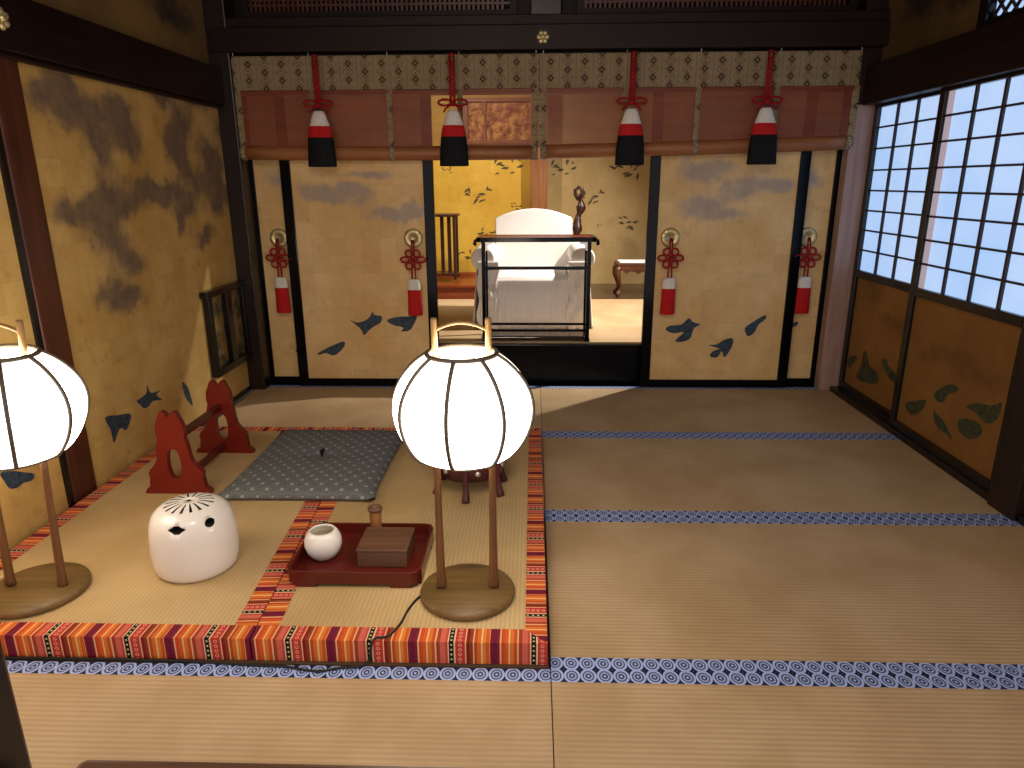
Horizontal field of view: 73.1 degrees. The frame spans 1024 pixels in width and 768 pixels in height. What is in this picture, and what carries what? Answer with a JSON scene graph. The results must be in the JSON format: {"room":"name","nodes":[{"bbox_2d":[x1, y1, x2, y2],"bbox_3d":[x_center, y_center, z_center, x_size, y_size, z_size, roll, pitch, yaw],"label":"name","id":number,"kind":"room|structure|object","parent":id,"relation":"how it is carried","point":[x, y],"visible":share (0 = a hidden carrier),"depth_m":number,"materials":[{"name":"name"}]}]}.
{"room":"traditional dwelling","nodes":[
{"label":"traditional dwelling","id":0,"kind":"room"},
{"bbox_2d":[0,0,251,556],"bbox_3d":[-1.868,-0.788,2.485,0.112,2.800,4.100,0,16,2],"label":"wall","id":1,"kind":"structure","parent":0,"point":[133,182],"depth_m":3.21,"materials":[{"name":"gold metal"}]},
{"bbox_2d":[0,7,9,30],"bbox_3d":[-1.763,-1.268,2.394,0.020,0.078,0.072,0,16,2],"label":"nail cover","id":2,"kind":"object","parent":1,"relation":"attached to","point":[4,23],"visible":1,"depth_m":2.40,"materials":[{"name":"metal"}]},
{"bbox_2d":[0,57,96,503],"bbox_3d":[-1.832,-0.330,2.698,0.056,1.800,0.145,0,16,2],"label":"wooden post","id":3,"kind":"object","parent":1,"relation":"attached to","point":[14,124],"depth_m":2.62,"materials":[{"name":"brown wood"}]},
{"bbox_2d":[0,0,224,108],"bbox_3d":[-1.829,-1.222,2.274,0.100,0.220,3.940,0,16,2],"label":"wooden beam","id":4,"kind":"structure","parent":1,"relation":"attached to","point":[38,34],"depth_m":2.95,"materials":[{"name":"brown wood"}]},
{"bbox_2d":[199,280,252,377],"bbox_3d":[-1.748,-0.350,4.266,0.049,0.512,0.560,0,16,2],"label":"framed panel","id":5,"kind":"object","parent":1,"relation":"attached to","point":[224,306],"visible":1,"depth_m":4.23,"materials":[{"name":"black paint"}]},
{"bbox_2d":[202,0,272,389],"bbox_3d":[-1.745,-1.318,4.338,0.165,2.780,0.160,0,16,2],"label":"trim","id":6,"kind":"structure","parent":1,"relation":"attached to","point":[215,12],"depth_m":4.34,"materials":[{"name":"brown wood"}]},
{"bbox_2d":[231,50,538,160],"bbox_3d":[-0.754,-1.669,4.165,1.834,0.620,0.089,0,16,2],"label":"bamboo blind","id":7,"kind":"object","parent":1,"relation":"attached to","point":[475,74],"visible":0.88,"depth_m":4.14,"materials":[{"name":"wood"}]},
{"bbox_2d":[303,53,336,166],"bbox_3d":[-1.150,-1.621,4.106,0.185,0.632,0.064,0,16,2],"label":"tassel","id":8,"kind":"object","parent":7,"relation":"hanging from","point":[321,148],"visible":1,"depth_m":4.12,"materials":[{"name":"red"}]},
{"bbox_2d":[437,52,468,165],"bbox_3d":[-0.350,-1.618,4.082,0.185,0.632,0.064,0,16,2],"label":"tassel","id":9,"kind":"object","parent":7,"relation":"hanging from","point":[453,146],"visible":1,"depth_m":4.10,"materials":[{"name":"red"}]},
{"bbox_2d":[5,389,553,767],"bbox_3d":[0.082,0.657,2.857,4.400,0.199,4.120,0,16,2],"label":"floor","id":10,"kind":"structure","parent":0,"point":[312,663],"depth_m":2.00,"materials":[{"name":"brown paint"}]},
{"bbox_2d":[0,640,31,767],"bbox_3d":[-0.595,-0.193,0.546,0.126,2.830,0.080,0,16,2],"label":"trim","id":11,"kind":"structure","parent":10,"relation":"on","point":[14,753],"depth_m":0.73,"materials":[{"name":"black paint"}]},
{"bbox_2d":[0,426,358,659],"bbox_3d":[-1.259,0.516,2.872,1.058,0.072,1.790,0,16,2],"label":"mat","id":12,"kind":"object","parent":10,"relation":"on","point":[126,610],"visible":0.62,"depth_m":2.29,"materials":[{"name":"wicker"}]},
{"bbox_2d":[0,320,90,618],"bbox_3d":[-1.496,0.240,2.097,0.408,0.895,0.408,11,20,35],"label":"paper lantern","id":13,"kind":"object","parent":12,"relation":"on","point":[45,401],"visible":1,"depth_m":2.03,"materials":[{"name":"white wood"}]},
{"bbox_2d":[148,493,238,583],"bbox_3d":[-1.080,0.506,2.346,0.278,0.243,0.278,0,16,2],"label":"hand warmer","id":14,"kind":"object","parent":12,"relation":"on","point":[193,537],"visible":1,"depth_m":2.25,"materials":[{"name":"white ceramic"}]},
{"bbox_2d":[146,379,255,493],"bbox_3d":[-1.405,0.221,3.109,0.280,0.366,0.488,0,16,2],"label":"stand","id":15,"kind":"object","parent":12,"relation":"on","point":[171,431],"visible":0.99,"depth_m":2.92,"materials":[{"name":"red wood"}]},
{"bbox_2d":[218,430,401,500],"bbox_3d":[-0.877,0.337,3.194,0.666,0.090,0.812,0,16,2],"label":"floor cushion","id":16,"kind":"object","parent":12,"relation":"on","point":[298,465],"visible":0.98,"depth_m":3.04,"materials":[{"name":"grey fabric"}]},
{"bbox_2d":[76,760,462,767],"bbox_3d":[-0.230,0.793,0.863,0.515,0.757,0.180,0,16,2],"label":"rail","id":17,"kind":"object","parent":10,"relation":"on","point":[87,763],"visible":1,"depth_m":0.77,"materials":[{"name":"brown wood"}]},
{"bbox_2d":[6,661,552,767],"bbox_3d":[-0.861,0.965,1.544,1.912,0.051,0.950,0,16,2],"label":"mat","id":18,"kind":"object","parent":10,"relation":"on","point":[71,714],"visible":1,"depth_m":1.80,"materials":[{"name":"wicker"}]},
{"bbox_2d":[218,385,541,433],"bbox_3d":[-0.777,0.166,4.287,1.912,0.051,0.938,0,16,2],"label":"mat","id":19,"kind":"object","parent":10,"relation":"on","point":[276,405],"visible":0.38,"depth_m":4.28,"materials":[{"name":"wicker"}]},
{"bbox_2d":[273,94,439,385],"bbox_3d":[-0.973,-0.900,4.460,0.965,1.898,0.041,0,16,2],"label":"door","id":20,"kind":"structure","parent":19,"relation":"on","point":[349,226],"depth_m":4.48,"materials":[{"name":"black paint"}]},
{"bbox_2d":[265,238,290,312],"bbox_3d":[-1.519,-0.707,4.532,0.171,0.487,0.050,0,16,2],"label":"tassel","id":21,"kind":"object","parent":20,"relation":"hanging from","point":[281,284],"visible":1,"depth_m":4.53,"materials":[{"name":"red fabric"}]},
{"bbox_2d":[400,240,425,315],"bbox_3d":[-0.634,-0.684,4.465,0.171,0.487,0.050,0,16,2],"label":"tassel","id":22,"kind":"object","parent":20,"relation":"hanging from","point":[414,285],"visible":1,"depth_m":4.47,"materials":[{"name":"red fabric"}]},
{"bbox_2d":[250,427,547,664],"bbox_3d":[-0.358,0.519,2.846,0.972,0.072,1.790,0,16,2],"label":"mat","id":23,"kind":"object","parent":10,"relation":"on","point":[323,622],"visible":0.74,"depth_m":2.18,"materials":[{"name":"wicker"}]},
{"bbox_2d":[288,522,433,587],"bbox_3d":[-0.510,0.585,2.393,0.440,0.056,0.336,0,16,2],"label":"tray","id":24,"kind":"object","parent":23,"relation":"on","point":[303,570],"visible":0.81,"depth_m":2.32,"materials":[{"name":"red paint"}]},
{"bbox_2d":[304,524,341,560],"bbox_3d":[-0.648,0.547,2.375,0.127,0.104,0.127,0,16,2],"label":"pot","id":25,"kind":"object","parent":24,"relation":"on","point":[322,542],"visible":1,"depth_m":2.33,"materials":[{"name":"white ceramic"}]},
{"bbox_2d":[368,504,381,526],"bbox_3d":[-0.493,0.500,2.505,0.053,0.120,0.053,0,16,2],"label":"cylinder","id":26,"kind":"object","parent":24,"relation":"on","point":[374,510],"visible":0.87,"depth_m":2.48,"materials":[{"name":"brown wood"}]},
{"bbox_2d":[356,527,414,567],"bbox_3d":[-0.432,0.562,2.384,0.172,0.068,0.162,0,16,2],"label":"wooden box","id":27,"kind":"object","parent":24,"relation":"on","point":[378,546],"visible":1,"depth_m":2.32,"materials":[{"name":"brown wood"}]},
{"bbox_2d":[392,317,534,620],"bbox_3d":[-0.143,0.241,2.078,0.408,0.892,0.408,-4,17,-13],"label":"paper lantern","id":28,"kind":"object","parent":23,"relation":"on","point":[457,407],"visible":1,"depth_m":1.91,"materials":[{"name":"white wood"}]},
{"bbox_2d":[5,596,420,671],"bbox_3d":[-0.876,0.763,2.001,1.262,0.081,0.229,-3,16,-9],"label":"power cord","id":29,"kind":"object","parent":28,"relation":"attached to","point":[418,597],"visible":0.92,"depth_m":2.00,"materials":[{"name":"black plastic"}]},
{"bbox_2d":[432,461,507,502],"bbox_3d":[-0.177,0.334,2.939,0.334,0.230,0.345,0,16,2],"label":"table","id":30,"kind":"object","parent":23,"relation":"on","point":[482,475],"visible":0.2,"depth_m":2.82,"materials":[{"name":"red wood"}]},
{"bbox_2d":[541,434,544,525],"bbox_3d":[-0.805,0.432,3.373,1.912,0.051,0.961,0,16,2],"label":"mat","id":31,"kind":"object","parent":10,"relation":"on","point":[541,434],"visible":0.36,"depth_m":3.19,"materials":[{"name":"wicker"}]},
{"bbox_2d":[541,386,894,436],"bbox_3d":[1.136,0.173,4.230,1.910,0.051,0.938,0,16,2],"label":"mat","id":32,"kind":"object","parent":10,"relation":"on","point":[566,410],"visible":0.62,"depth_m":4.15,"materials":[{"name":"wicker"}]},
{"bbox_2d":[542,434,1009,519],"bbox_3d":[1.108,0.440,3.316,1.910,0.051,0.961,0,16,2],"label":"mat","id":33,"kind":"object","parent":10,"relation":"on","point":[868,477],"visible":0.76,"depth_m":3.21,"materials":[{"name":"wicker"}]},
{"bbox_2d":[545,515,1023,676],"bbox_3d":[1.080,0.707,2.399,1.910,0.051,0.944,0,16,2],"label":"mat","id":34,"kind":"object","parent":10,"relation":"on","point":[931,597],"visible":0.91,"depth_m":2.31,"materials":[{"name":"wicker"}]},
{"bbox_2d":[551,669,1023,767],"bbox_3d":[1.052,0.973,1.488,1.910,0.051,0.950,0,16,2],"label":"mat","id":35,"kind":"object","parent":10,"relation":"on","point":[601,718],"visible":0.92,"depth_m":1.77,"materials":[{"name":"wicker"}]},
{"bbox_2d":[829,386,1023,526],"bbox_3d":[2.100,0.602,2.687,0.115,0.082,3.943,0,16,2],"label":"trim","id":36,"kind":"structure","parent":10,"relation":"on","point":[875,416],"depth_m":3.60,"materials":[{"name":"black paint"}]},
{"bbox_2d":[431,95,529,271],"bbox_3d":[-0.766,-2.238,7.123,2.030,2.220,0.082,0,16,2],"label":"wall","id":37,"kind":"structure","parent":0,"point":[482,191],"depth_m":7.15,"materials":[{"name":"gold metal"}]},
{"bbox_2d":[463,98,529,143],"bbox_3d":[-0.121,-2.627,6.910,0.720,0.430,0.065,0,16,2],"label":"carving","id":38,"kind":"object","parent":37,"relation":"attached to","point":[522,102],"visible":0.31,"depth_m":6.91,"materials":[{"name":"brown wood"}]},
{"bbox_2d":[530,95,547,209],"bbox_3d":[0.274,-2.170,7.050,0.175,2.320,0.200,0,16,2],"label":"trim","id":39,"kind":"structure","parent":37,"relation":"attached to","point":[538,168],"depth_m":6.98,"materials":[{"name":"brown wood"}]},
{"bbox_2d":[438,299,642,342],"bbox_3d":[0.218,-0.495,5.627,4.000,0.100,1.810,0,16,2],"label":"floor","id":40,"kind":"structure","parent":0,"point":[614,320],"depth_m":5.35,"materials":[{"name":"wicker"}]},
{"bbox_2d":[471,209,594,329],"bbox_3d":[0.162,-0.916,5.379,0.908,0.847,0.782,0,16,2],"label":"armchair","id":41,"kind":"object","parent":40,"relation":"on","point":[514,296],"visible":0.75,"depth_m":5.12,"materials":[{"name":"white fabric"}]},
{"bbox_2d":[473,267,478,327],"bbox_3d":[-0.269,-0.722,5.409,0.046,0.458,0.620,0,16,2],"label":"drape","id":42,"kind":"object","parent":41,"relation":"hanging from","point":[476,301],"depth_m":5.14,"materials":[{"name":"white fabric"}]},
{"bbox_2d":[476,261,499,329],"bbox_3d":[-0.178,-0.647,5.083,0.174,0.500,0.044,0,16,2],"label":"drape","id":43,"kind":"object","parent":41,"relation":"hanging from","point":[493,279],"depth_m":5.08,"materials":[{"name":"white fabric"}]},
{"bbox_2d":[565,261,583,328],"bbox_3d":[0.481,-0.645,5.064,0.174,0.500,0.044,0,16,2],"label":"drape","id":44,"kind":"object","parent":41,"relation":"hanging from","point":[574,283],"depth_m":5.07,"materials":[{"name":"white fabric"}]},
{"bbox_2d":[589,287,592,328],"bbox_3d":[0.593,-0.719,5.384,0.046,0.458,0.620,0,16,2],"label":"drape","id":45,"kind":"object","parent":41,"relation":"hanging from","point":[591,320],"depth_m":5.14,"materials":[{"name":"white fabric"}]},
{"bbox_2d":[473,234,599,341],"bbox_3d":[0.166,-0.665,4.777,0.842,0.703,0.280,0,16,2],"label":"table","id":46,"kind":"object","parent":40,"relation":"on","point":[585,239],"visible":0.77,"depth_m":4.70,"materials":[{"name":"red paint"}]},
{"bbox_2d":[272,343,813,389],"bbox_3d":[0.191,-0.120,4.768,3.900,0.322,0.050,0,16,2],"label":"trim","id":47,"kind":"structure","parent":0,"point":[540,364],"depth_m":4.73,"materials":[{"name":"black paint"}]},
{"bbox_2d":[233,0,860,16],"bbox_3d":[0.180,-2.423,4.061,3.900,0.520,0.040,0,16,2],"label":"wall","id":48,"kind":"structure","parent":0,"point":[523,6],"depth_m":4.10,"materials":[{"name":"brown wood"}]},
{"bbox_2d":[240,0,516,16],"bbox_3d":[-0.782,-2.385,4.013,1.620,0.478,0.050,0,16,2],"label":"trim","id":49,"kind":"structure","parent":48,"relation":"attached to","point":[247,6],"depth_m":4.05,"materials":[{"name":"brown wood"}]},
{"bbox_2d":[530,0,561,13],"bbox_3d":[0.197,-2.402,3.983,0.180,0.518,0.120,0,16,2],"label":"trim","id":50,"kind":"structure","parent":48,"relation":"attached to","point":[536,6],"depth_m":3.99,"materials":[{"name":"brown wood"}]},
{"bbox_2d":[208,10,890,54],"bbox_3d":[0.224,-2.060,4.074,3.990,0.190,0.215,0,16,2],"label":"wooden beam","id":51,"kind":"structure","parent":48,"relation":"attached to","point":[825,29],"depth_m":3.98,"materials":[{"name":"brown wood"}]},
{"bbox_2d":[576,0,856,12],"bbox_3d":[1.177,-2.377,3.955,1.600,0.478,0.050,0,16,2],"label":"lattice","id":52,"kind":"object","parent":48,"relation":"attached to","point":[581,4],"depth_m":4.00,"materials":[{"name":"brown wood"}]},
{"bbox_2d":[547,94,652,283],"bbox_3d":[1.285,-2.199,7.134,2.070,2.320,0.082,0,16,2],"label":"wall","id":53,"kind":"structure","parent":0,"point":[615,198],"depth_m":7.18,"materials":[{"name":"gold metal"}]},
{"bbox_2d":[590,284,643,298],"bbox_3d":[1.225,-0.893,6.971,2.070,0.104,1.050,0,16,2],"label":"trim","id":54,"kind":"structure","parent":53,"relation":"attached to","point":[598,291],"depth_m":6.88,"materials":[{"name":"brown wood"}]},
{"bbox_2d":[572,185,585,233],"bbox_3d":[0.655,-1.455,6.902,0.188,1.018,0.188,-15,22,-41],"label":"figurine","id":55,"kind":"object","parent":54,"relation":"on","point":[576,226],"visible":0.39,"depth_m":6.82,"materials":[{"name":"brown wood"}]},
{"bbox_2d":[612,260,644,295],"bbox_3d":[1.202,-1.031,6.697,0.434,0.322,0.302,0,16,2],"label":"stool","id":56,"kind":"object","parent":54,"relation":"on","point":[638,266],"visible":0.55,"depth_m":6.54,"materials":[{"name":"brown wood"}]},
{"bbox_2d":[881,0,980,61],"bbox_3d":[2.130,-1.684,2.101,0.080,0.900,4.100,0,16,2],"label":"wall","id":57,"kind":"structure","parent":0,"point":[915,24],"depth_m":3.57,"materials":[{"name":"gold metal"}]},
{"bbox_2d":[536,30,549,43],"bbox_3d":[0.178,-1.997,3.970,0.078,0.072,0.020,0,16,2],"label":"nail cover","id":58,"kind":"object","parent":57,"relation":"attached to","point":[542,36],"visible":1,"depth_m":3.97,"materials":[{"name":"metal"}]},
{"bbox_2d":[539,47,862,158],"bbox_3d":[1.102,-1.664,4.110,1.874,0.615,0.089,0,16,2],"label":"bamboo blind","id":59,"kind":"object","parent":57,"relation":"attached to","point":[810,72],"visible":0.9,"depth_m":4.08,"materials":[{"name":"wood"}]},
{"bbox_2d":[615,50,647,164],"bbox_3d":[0.701,-1.614,4.051,0.185,0.632,0.064,0,16,2],"label":"tassel","id":60,"kind":"object","parent":59,"relation":"hanging from","point":[630,140],"visible":1,"depth_m":4.07,"materials":[{"name":"red"}]},
{"bbox_2d":[746,49,782,164],"bbox_3d":[1.483,-1.611,4.028,0.185,0.632,0.064,0,16,2],"label":"tassel","id":61,"kind":"object","parent":59,"relation":"hanging from","point":[762,150],"visible":1,"depth_m":4.04,"materials":[{"name":"red"}]},
{"bbox_2d":[814,105,874,389],"bbox_3d":[2.131,-0.818,4.373,0.204,1.765,0.085,0,16,2],"label":"trim","id":62,"kind":"structure","parent":57,"relation":"attached to","point":[854,162],"depth_m":4.33,"materials":[{"name":"brown wood"}]},
{"bbox_2d":[848,0,888,105],"bbox_3d":[2.125,-2.152,3.984,0.204,1.015,0.085,0,16,2],"label":"trim","id":63,"kind":"structure","parent":57,"relation":"attached to","point":[871,56],"depth_m":4.01,"materials":[{"name":"brown wood"}]},
{"bbox_2d":[838,90,940,418],"bbox_3d":[2.155,-0.709,3.918,0.035,1.740,0.843,0,16,2],"label":"sliding door","id":64,"kind":"structure","parent":57,"relation":"in","point":[902,135],"depth_m":3.98,"materials":[{"name":"black paint"}]},
{"bbox_2d":[862,13,1023,104],"bbox_3d":[2.070,-1.197,2.163,0.120,0.210,3.943,0,16,2],"label":"trim","id":65,"kind":"structure","parent":57,"relation":"attached to","point":[997,48],"depth_m":3.22,"materials":[{"name":"brown wood"}]},
{"bbox_2d":[889,70,1023,490],"bbox_3d":[2.095,-0.487,3.159,0.035,1.740,0.920,0,16,2],"label":"sliding door","id":66,"kind":"structure","parent":57,"relation":"in","point":[964,322],"depth_m":3.17,"materials":[{"name":"black paint"}]},
{"bbox_2d":[976,0,1023,28],"bbox_3d":[2.115,-1.687,2.450,0.050,0.570,1.290,0,16,2],"label":"window","id":67,"kind":"structure","parent":57,"relation":"in","point":[990,11],"depth_m":3.04,"materials":[{"name":"black wood"}]},
{"bbox_2d":[987,325,1023,520],"bbox_3d":[2.113,-0.776,2.504,0.170,2.830,0.165,0,16,2],"label":"trim","id":68,"kind":"structure","parent":57,"relation":"attached to","point":[1006,492],"depth_m":2.81,"materials":[{"name":"brown wood"}]},
{"bbox_3d":[-1.783,-1.744,5.799,0.080,2.780,3.000,0,16,2],"label":"wall","id":69,"kind":"structure","parent":0,"visible":0},
{"bbox_2d":[242,96,299,383],"bbox_3d":[-1.234,-0.914,4.511,0.940,1.898,0.041,0,16,2],"label":"door","id":70,"kind":"structure","parent":69,"relation":"in","point":[265,174],"depth_m":4.53,"materials":[{"name":"black paint"}]},
{"bbox_2d":[437,276,475,298],"bbox_3d":[-0.774,-0.964,7.022,1.930,0.230,1.030,0,16,2],"label":"trim","id":71,"kind":"structure","parent":69,"relation":"attached to","point":[463,287],"depth_m":6.54,"materials":[{"name":"red wood"}]},
{"bbox_2d":[435,213,459,279],"bbox_3d":[-0.727,-1.367,6.866,0.410,0.630,0.260,0,16,2],"label":"stand","id":72,"kind":"object","parent":71,"relation":"on","point":[455,273],"visible":0.51,"depth_m":6.90,"materials":[{"name":"brown wood"}]},
{"bbox_2d":[437,271,458,275],"bbox_3d":[-0.726,-1.113,6.940,0.370,0.020,0.230,0,16,2],"label":"shelf","id":73,"kind":"object","parent":72,"relation":"attached to","point":[439,273],"depth_m":6.84,"materials":[{"name":"brown wood"}]},
{"bbox_2d":[459,272,475,275],"bbox_3d":[-0.755,-1.161,7.302,1.950,0.040,0.060,0,16,2],"label":"trim","id":74,"kind":"structure","parent":69,"relation":"attached to","point":[460,273],"depth_m":7.27,"materials":[{"name":"red wood"}]},
{"bbox_2d":[234,48,858,95],"bbox_3d":[0.181,-1.937,4.161,3.900,0.350,0.120,0,16,2],"label":"trim","id":75,"kind":"structure","parent":69,"relation":"attached to","point":[759,88],"depth_m":4.12,"materials":[{"name":"brown wood"}]},
{"bbox_2d":[639,91,818,387],"bbox_3d":[1.345,-0.891,4.392,0.978,1.898,0.041,0,16,2],"label":"door","id":76,"kind":"structure","parent":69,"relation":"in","point":[737,227],"depth_m":4.41,"materials":[{"name":"black paint"}]},
{"bbox_2d":[657,238,683,314],"bbox_3d":[1.005,-0.685,4.414,0.171,0.487,0.050,0,16,2],"label":"tassel","id":77,"kind":"object","parent":76,"relation":"hanging from","point":[667,306],"visible":1,"depth_m":4.42,"materials":[{"name":"red fabric"}]},
{"bbox_2d":[794,237,821,313],"bbox_3d":[1.882,-0.694,4.431,0.171,0.487,0.050,0,16,2],"label":"tassel","id":78,"kind":"object","parent":76,"relation":"attached to","point":[802,302],"visible":1,"depth_m":4.43,"materials":[{"name":"red fabric"}]},
{"bbox_2d":[786,91,849,385],"bbox_3d":[1.597,-0.903,4.428,0.945,1.898,0.041,0,16,2],"label":"door","id":79,"kind":"structure","parent":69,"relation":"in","point":[825,167],"depth_m":4.41,"materials":[{"name":"black paint"}]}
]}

